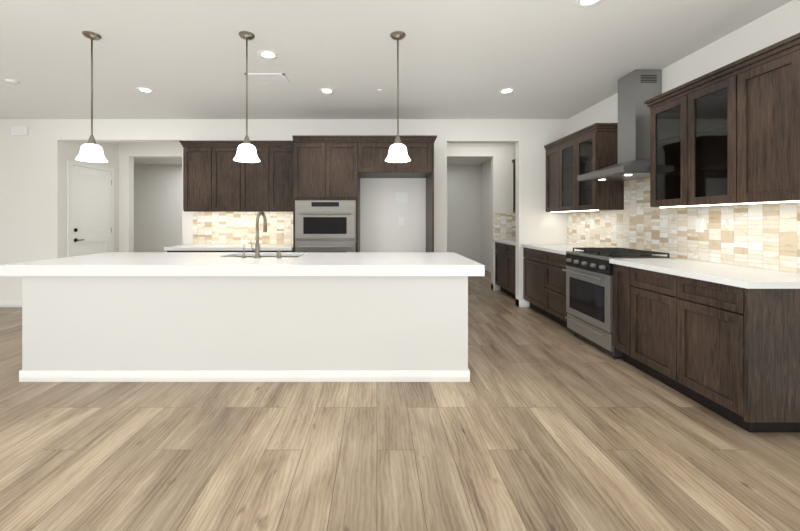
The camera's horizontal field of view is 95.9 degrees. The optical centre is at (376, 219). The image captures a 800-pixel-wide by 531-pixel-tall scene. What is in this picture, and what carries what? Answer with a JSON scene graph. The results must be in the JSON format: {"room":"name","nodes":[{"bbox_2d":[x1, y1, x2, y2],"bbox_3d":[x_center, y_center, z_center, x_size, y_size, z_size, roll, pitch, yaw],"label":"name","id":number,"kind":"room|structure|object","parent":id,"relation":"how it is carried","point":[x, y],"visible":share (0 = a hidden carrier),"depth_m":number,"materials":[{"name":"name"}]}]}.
{"room":"kitchen","nodes":[
{"label":"kitchen","id":0,"kind":"room"},
{"bbox_2d":[65,142,118,256],"bbox_3d":[-4.725,-0.100,5.940,0.130,2.740,1.120,0,0,0],"label":"wall","id":1,"kind":"structure","parent":0,"point":[110,152],"depth_m":6.25,"materials":[{"name":"white paint"}]},
{"bbox_2d":[67,160,113,256],"bbox_3d":[-4.622,0.182,5.880,0.071,2.175,0.950,0,0,0],"label":"hall door","id":2,"kind":"structure","parent":1,"relation":"in","point":[90,210],"depth_m":5.82,"materials":[{"name":"white wood"}]},
{"bbox_2d":[0,119,567,306],"bbox_3d":[-2.410,-0.100,5.315,10.380,2.740,0.130,0,0,0],"label":"wall","id":3,"kind":"structure","parent":0,"point":[32,195],"depth_m":5.25,"materials":[{"name":"white paint"}]},
{"bbox_2d":[0,300,21,306],"bbox_3d":[-6.109,1.220,5.244,2.923,0.100,0.013,0,0,0],"label":"baseboard","id":4,"kind":"structure","parent":3,"relation":"attached to","point":[18,303],"depth_m":5.24,"materials":[{"name":"white"}]},
{"bbox_2d":[11,126,27,135],"bbox_3d":[-5.190,-1.295,5.232,0.220,0.130,0.032,0,0,0],"label":"door chime","id":5,"kind":"object","parent":3,"relation":"attached to","point":[19,130],"visible":1,"depth_m":5.22,"materials":[{"name":"white plastic"}]},
{"bbox_2d":[183,145,214,211],"bbox_3d":[-2.423,-0.577,5.079,0.454,0.895,0.335,0,0,0],"label":"upper cabinet","id":6,"kind":"object","parent":3,"relation":"attached to","point":[198,160],"depth_m":4.93,"materials":[{"name":"brown wood"}]},
{"bbox_2d":[215,145,246,211],"bbox_3d":[-2.062,-0.577,5.079,0.517,0.895,0.335,0,0,0],"label":"upper cabinet","id":7,"kind":"object","parent":3,"relation":"attached to","point":[217,177],"depth_m":4.93,"materials":[{"name":"brown wood"}]},
{"bbox_2d":[193,212,292,243],"bbox_3d":[-1.883,0.110,5.246,1.595,0.479,0.009,0,0,0],"label":"tile backsplash","id":8,"kind":"structure","parent":3,"relation":"attached to","point":[208,227],"depth_m":5.24,"materials":[{"name":"tile"}]},
{"bbox_2d":[247,145,274,211],"bbox_3d":[-1.671,-0.577,5.079,0.516,0.895,0.335,0,0,0],"label":"upper cabinet","id":9,"kind":"object","parent":3,"relation":"attached to","point":[260,175],"depth_m":4.93,"materials":[{"name":"brown wood"}]},
{"bbox_2d":[275,145,292,211],"bbox_3d":[-1.310,-0.577,5.079,0.455,0.895,0.335,0,0,0],"label":"upper cabinet","id":10,"kind":"object","parent":3,"relation":"attached to","point":[283,153],"depth_m":4.93,"materials":[{"name":"brown wood"}]},
{"bbox_2d":[293,139,331,202],"bbox_3d":[-0.839,-0.640,4.932,0.474,0.770,0.630,0,0,0],"label":"upper cabinet","id":11,"kind":"object","parent":3,"relation":"attached to","point":[331,167],"depth_m":4.63,"materials":[{"name":"brown wood"}]},
{"bbox_2d":[295,200,355,251],"bbox_3d":[-0.662,0.357,4.873,0.777,1.219,0.687,0,0,0],"label":"wall oven","id":12,"kind":"object","parent":11,"relation":"in","point":[325,225],"visible":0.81,"depth_m":4.59,"materials":[{"name":"silver metal"}]},
{"bbox_2d":[332,139,359,202],"bbox_3d":[-0.485,-0.640,4.932,0.473,0.770,0.630,0,0,0],"label":"upper cabinet","id":13,"kind":"object","parent":3,"relation":"attached to","point":[345,152],"depth_m":4.63,"materials":[{"name":"brown wood"}]},
{"bbox_2d":[360,139,399,177],"bbox_3d":[0.023,-0.818,4.932,0.537,0.415,0.630,0,0,0],"label":"upper cabinet","id":14,"kind":"object","parent":3,"relation":"attached to","point":[373,152],"depth_m":4.63,"materials":[{"name":"brown wood"}]},
{"bbox_2d":[395,193,406,202],"bbox_3d":[0.350,-0.325,5.243,0.180,0.150,0.010,0,0,0],"label":"outlet","id":15,"kind":"object","parent":3,"relation":"attached to","point":[400,197],"depth_m":5.24,"materials":[{"name":"white plastic"}]},
{"bbox_2d":[399,217,402,224],"bbox_3d":[0.350,0.020,5.243,0.070,0.120,0.009,0,0,0],"label":"outlet","id":16,"kind":"object","parent":3,"relation":"attached to","point":[400,218],"depth_m":5.24,"materials":[{"name":"white plastic"}]},
{"bbox_2d":[400,139,431,178],"bbox_3d":[0.441,-0.818,4.932,0.538,0.415,0.630,0,0,0],"label":"upper cabinet","id":17,"kind":"object","parent":3,"relation":"attached to","point":[419,151],"depth_m":4.63,"materials":[{"name":"brown wood"}]},
{"bbox_2d":[134,165,480,262],"bbox_3d":[-2.410,-0.100,9.675,10.380,2.740,0.150,0,0,0],"label":"wall","id":18,"kind":"structure","parent":0,"point":[157,208],"depth_m":9.60,"materials":[{"name":"white paint"}]},
{"bbox_2d":[119,142,515,289],"bbox_3d":[-2.410,-0.100,6.565,10.380,2.740,0.130,0,0,0],"label":"wall","id":19,"kind":"structure","parent":0,"point":[502,156],"depth_m":6.50,"materials":[{"name":"white paint"}]},
{"bbox_2d":[493,213,515,238],"bbox_3d":[2.425,0.110,6.496,0.650,0.479,0.009,0,0,0],"label":"tile backsplash","id":20,"kind":"structure","parent":19,"relation":"attached to","point":[504,224],"depth_m":6.49,"materials":[{"name":"tile"}]},
{"bbox_2d":[0,0,791,164],"bbox_3d":[-2.310,-1.510,3.000,10.980,0.080,13.600,0,0,0],"label":"ceiling","id":21,"kind":"structure","parent":0,"point":[471,59],"depth_m":3.20,"materials":[{"name":"white paint"}]},
{"bbox_2d":[5,79,19,83],"bbox_3d":[-3.850,-1.459,3.800,0.110,0.022,0.110,0,0,0],"label":"recessed light","id":22,"kind":"object","parent":21,"relation":"attached to","point":[11,81],"visible":1,"depth_m":3.78,"materials":[{"name":"white paint"}]},
{"bbox_2d":[75,31,107,162],"bbox_3d":[-2.265,-0.971,2.860,0.204,0.998,0.204,0,0,0],"label":"pendant light","id":23,"kind":"object","parent":21,"relation":"hanging from","point":[91,150],"visible":1,"depth_m":2.84,"materials":[{"name":"white glass"}]},
{"bbox_2d":[136,87,153,92],"bbox_3d":[-2.620,-1.467,4.070,0.176,0.006,0.176,0,0,0],"label":"recessed light","id":24,"kind":"object","parent":21,"relation":"in","point":[145,90],"visible":1,"depth_m":4.07,"materials":[{"name":"white plastic"}]},
{"bbox_2d":[233,31,259,162],"bbox_3d":[-1.034,-0.971,2.860,0.204,0.998,0.204,0,0,0],"label":"pendant light","id":25,"kind":"object","parent":21,"relation":"hanging from","point":[246,151],"visible":0.98,"depth_m":2.84,"materials":[{"name":"white glass"}]},
{"bbox_2d":[244,73,289,82],"bbox_3d":[-1.130,-1.466,3.720,0.400,0.008,0.220,0,0,0],"label":"ceiling vent","id":26,"kind":"object","parent":21,"relation":"in","point":[267,77],"visible":0.92,"depth_m":3.72,"materials":[{"name":"white metal"}]},
{"bbox_2d":[257,50,277,59],"bbox_3d":[-0.970,-1.467,3.200,0.176,0.006,0.176,0,0,0],"label":"recessed light","id":27,"kind":"object","parent":21,"relation":"in","point":[265,54],"visible":1,"depth_m":3.19,"materials":[{"name":"white"}]},
{"bbox_2d":[319,88,334,93],"bbox_3d":[-0.570,-1.467,4.100,0.176,0.006,0.176,0,0,0],"label":"recessed light","id":28,"kind":"object","parent":21,"relation":"in","point":[326,91],"visible":1,"depth_m":4.10,"materials":[{"name":"white plastic"}]},
{"bbox_2d":[385,31,410,162],"bbox_3d":[0.166,-0.971,2.860,0.204,0.998,0.204,0,0,0],"label":"pendant light","id":29,"kind":"object","parent":21,"relation":"hanging from","point":[397,153],"visible":1,"depth_m":2.84,"materials":[{"name":"white glass"}]},
{"bbox_2d":[499,88,514,93],"bbox_3d":[1.480,-1.467,4.100,0.176,0.006,0.176,0,0,0],"label":"recessed light","id":30,"kind":"object","parent":21,"relation":"in","point":[507,90],"visible":1,"depth_m":4.10,"materials":[{"name":"white"}]},
{"bbox_2d":[575,0,602,7],"bbox_3d":[1.420,-1.467,2.400,0.176,0.006,0.176,0,0,0],"label":"recessed light","id":31,"kind":"object","parent":21,"relation":"in","point":[584,3],"visible":1,"depth_m":2.44,"materials":[{"name":"white"}]},
{"bbox_2d":[0,270,799,530],"bbox_3d":[-2.310,1.310,3.000,10.980,0.080,13.600,0,0,0],"label":"floor","id":32,"kind":"structure","parent":0,"point":[539,422],"depth_m":1.98,"materials":[{"name":"brown wood"}]},
{"bbox_2d":[164,244,292,251],"bbox_3d":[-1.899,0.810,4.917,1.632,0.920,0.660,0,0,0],"label":"countertop","id":33,"kind":"structure","parent":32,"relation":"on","point":[232,248],"depth_m":4.59,"materials":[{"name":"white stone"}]},
{"bbox_2d":[19,276,469,381],"bbox_3d":[-1.039,0.853,3.322,3.535,0.834,0.999,0,0,0],"label":"kitchen island","id":34,"kind":"object","parent":32,"relation":"on","point":[265,317],"depth_m":2.83,"materials":[{"name":"white paint"}]},
{"bbox_2d":[0,252,483,275],"bbox_3d":[-1.048,0.393,3.345,3.764,0.086,1.110,0,0,0],"label":"island countertop","id":35,"kind":"structure","parent":34,"relation":"on","point":[107,263],"depth_m":2.79,"materials":[{"name":"white stone"}]},
{"bbox_2d":[250,211,266,257],"bbox_3d":[-1.113,0.134,3.391,0.100,0.432,0.226,0,0,0],"label":"faucet","id":36,"kind":"object","parent":35,"relation":"on","point":[257,249],"visible":1,"depth_m":3.30,"materials":[{"name":"silver metal"}]},
{"bbox_2d":[493,239,515,298],"bbox_3d":[2.438,0.810,5.940,0.677,0.920,1.114,0,0,0],"label":"base cabinets","id":37,"kind":"object","parent":32,"relation":"on","point":[505,265],"visible":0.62,"depth_m":5.97,"materials":[{"name":"brown wood"}]},
{"bbox_2d":[523,248,540,312],"bbox_3d":[2.453,0.830,4.909,0.647,0.880,0.678,0,0,0],"label":"base cabinet","id":38,"kind":"object","parent":32,"relation":"on","point":[531,258],"depth_m":4.96,"materials":[{"name":"brown wood"}]},
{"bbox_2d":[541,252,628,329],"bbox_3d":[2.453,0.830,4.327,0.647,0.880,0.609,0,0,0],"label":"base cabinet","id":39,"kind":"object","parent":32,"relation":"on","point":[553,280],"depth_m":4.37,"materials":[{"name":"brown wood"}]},
{"bbox_2d":[521,244,584,255],"bbox_3d":[2.438,0.370,4.635,0.677,0.040,1.225,0,0,0],"label":"countertop","id":40,"kind":"structure","parent":39,"relation":"on","point":[560,249],"depth_m":4.65,"materials":[{"name":"white stone"}]},
{"bbox_2d":[613,264,620,350],"bbox_3d":[2.453,0.830,3.112,0.647,0.880,0.290,0,0,0],"label":"base cabinet","id":41,"kind":"object","parent":32,"relation":"on","point":[616,267],"depth_m":3.20,"materials":[{"name":"brown wood"}]},
{"bbox_2d":[562,247,677,358],"bbox_3d":[2.384,0.787,3.640,0.682,0.966,0.756,0,0,0],"label":"range","id":42,"kind":"object","parent":32,"relation":"on","point":[589,290],"visible":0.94,"depth_m":3.52,"materials":[{"name":"grey metal"}]},
{"bbox_2d":[621,268,664,383],"bbox_3d":[2.453,0.830,2.795,0.647,0.880,0.594,0,0,0],"label":"base cabinet","id":43,"kind":"object","parent":32,"relation":"on","point":[642,292],"depth_m":2.90,"materials":[{"name":"brown wood"}]},
{"bbox_2d":[665,276,799,431],"bbox_3d":[2.453,0.830,2.345,0.647,0.880,0.552,0,0,0],"label":"base cabinet","id":44,"kind":"object","parent":32,"relation":"on","point":[722,340],"depth_m":2.15,"materials":[{"name":"brown wood"}]},
{"bbox_2d":[609,260,799,287],"bbox_3d":[2.438,0.370,2.648,0.677,0.040,1.218,0,0,0],"label":"countertop","id":45,"kind":"structure","parent":44,"relation":"on","point":[736,276],"depth_m":2.40,"materials":[{"name":"white stone"}]},
{"bbox_2d":[481,0,799,272],"bbox_3d":[2.855,-0.100,3.000,0.150,2.740,13.200,0,0,0],"label":"wall","id":46,"kind":"structure","parent":0,"point":[781,23],"depth_m":3.08,"materials":[{"name":"white paint"}]},
{"bbox_2d":[512,159,515,212],"bbox_3d":[2.605,-0.605,5.940,0.344,0.950,1.114,0,0,0],"label":"wall cabinets","id":47,"kind":"object","parent":46,"relation":"attached to","point":[514,185],"visible":0.12,"depth_m":6.43,"materials":[{"name":"brown wood"}]},
{"bbox_2d":[544,123,623,212],"bbox_3d":[2.605,-0.594,4.625,0.344,0.972,1.243,0,0,0],"label":"upper cabinet","id":48,"kind":"object","parent":46,"relation":"attached to","point":[570,158],"visible":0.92,"depth_m":4.30,"materials":[{"name":"brown wood"}]},
{"bbox_2d":[577,70,661,180],"bbox_3d":[2.506,-0.947,3.640,0.542,1.040,0.752,0,0,0],"label":"range hood","id":49,"kind":"object","parent":46,"relation":"attached to","point":[637,89],"visible":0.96,"depth_m":3.51,"materials":[{"name":"silver metal"}]},
{"bbox_2d":[567,177,799,272],"bbox_3d":[2.776,-0.081,3.645,0.009,0.859,3.209,0,0,0],"label":"tile backsplash","id":50,"kind":"structure","parent":46,"relation":"attached to","point":[764,236],"depth_m":3.09,"materials":[{"name":"tile"}]},
{"bbox_2d":[590,219,593,227],"bbox_3d":[2.768,0.045,4.638,0.005,0.120,0.075,0,0,0],"label":"electrical outlet plate","id":51,"kind":"object","parent":50,"relation":"attached to","point":[591,220],"depth_m":4.63,"materials":[{"name":"white plastic"}]},
{"bbox_2d":[696,218,703,231],"bbox_3d":[2.766,0.045,3.087,0.009,0.120,0.075,0,0,0],"label":"electrical outlet plate","id":52,"kind":"object","parent":50,"relation":"attached to","point":[699,224],"depth_m":3.08,"materials":[{"name":"white plastic"}]},
{"bbox_2d":[644,33,799,207],"bbox_3d":[2.605,-0.594,2.655,0.344,0.972,1.242,0,0,0],"label":"upper cabinet","id":53,"kind":"object","parent":46,"relation":"attached to","point":[728,134],"visible":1,"depth_m":2.49,"materials":[{"name":"brown wood"}]}
]}

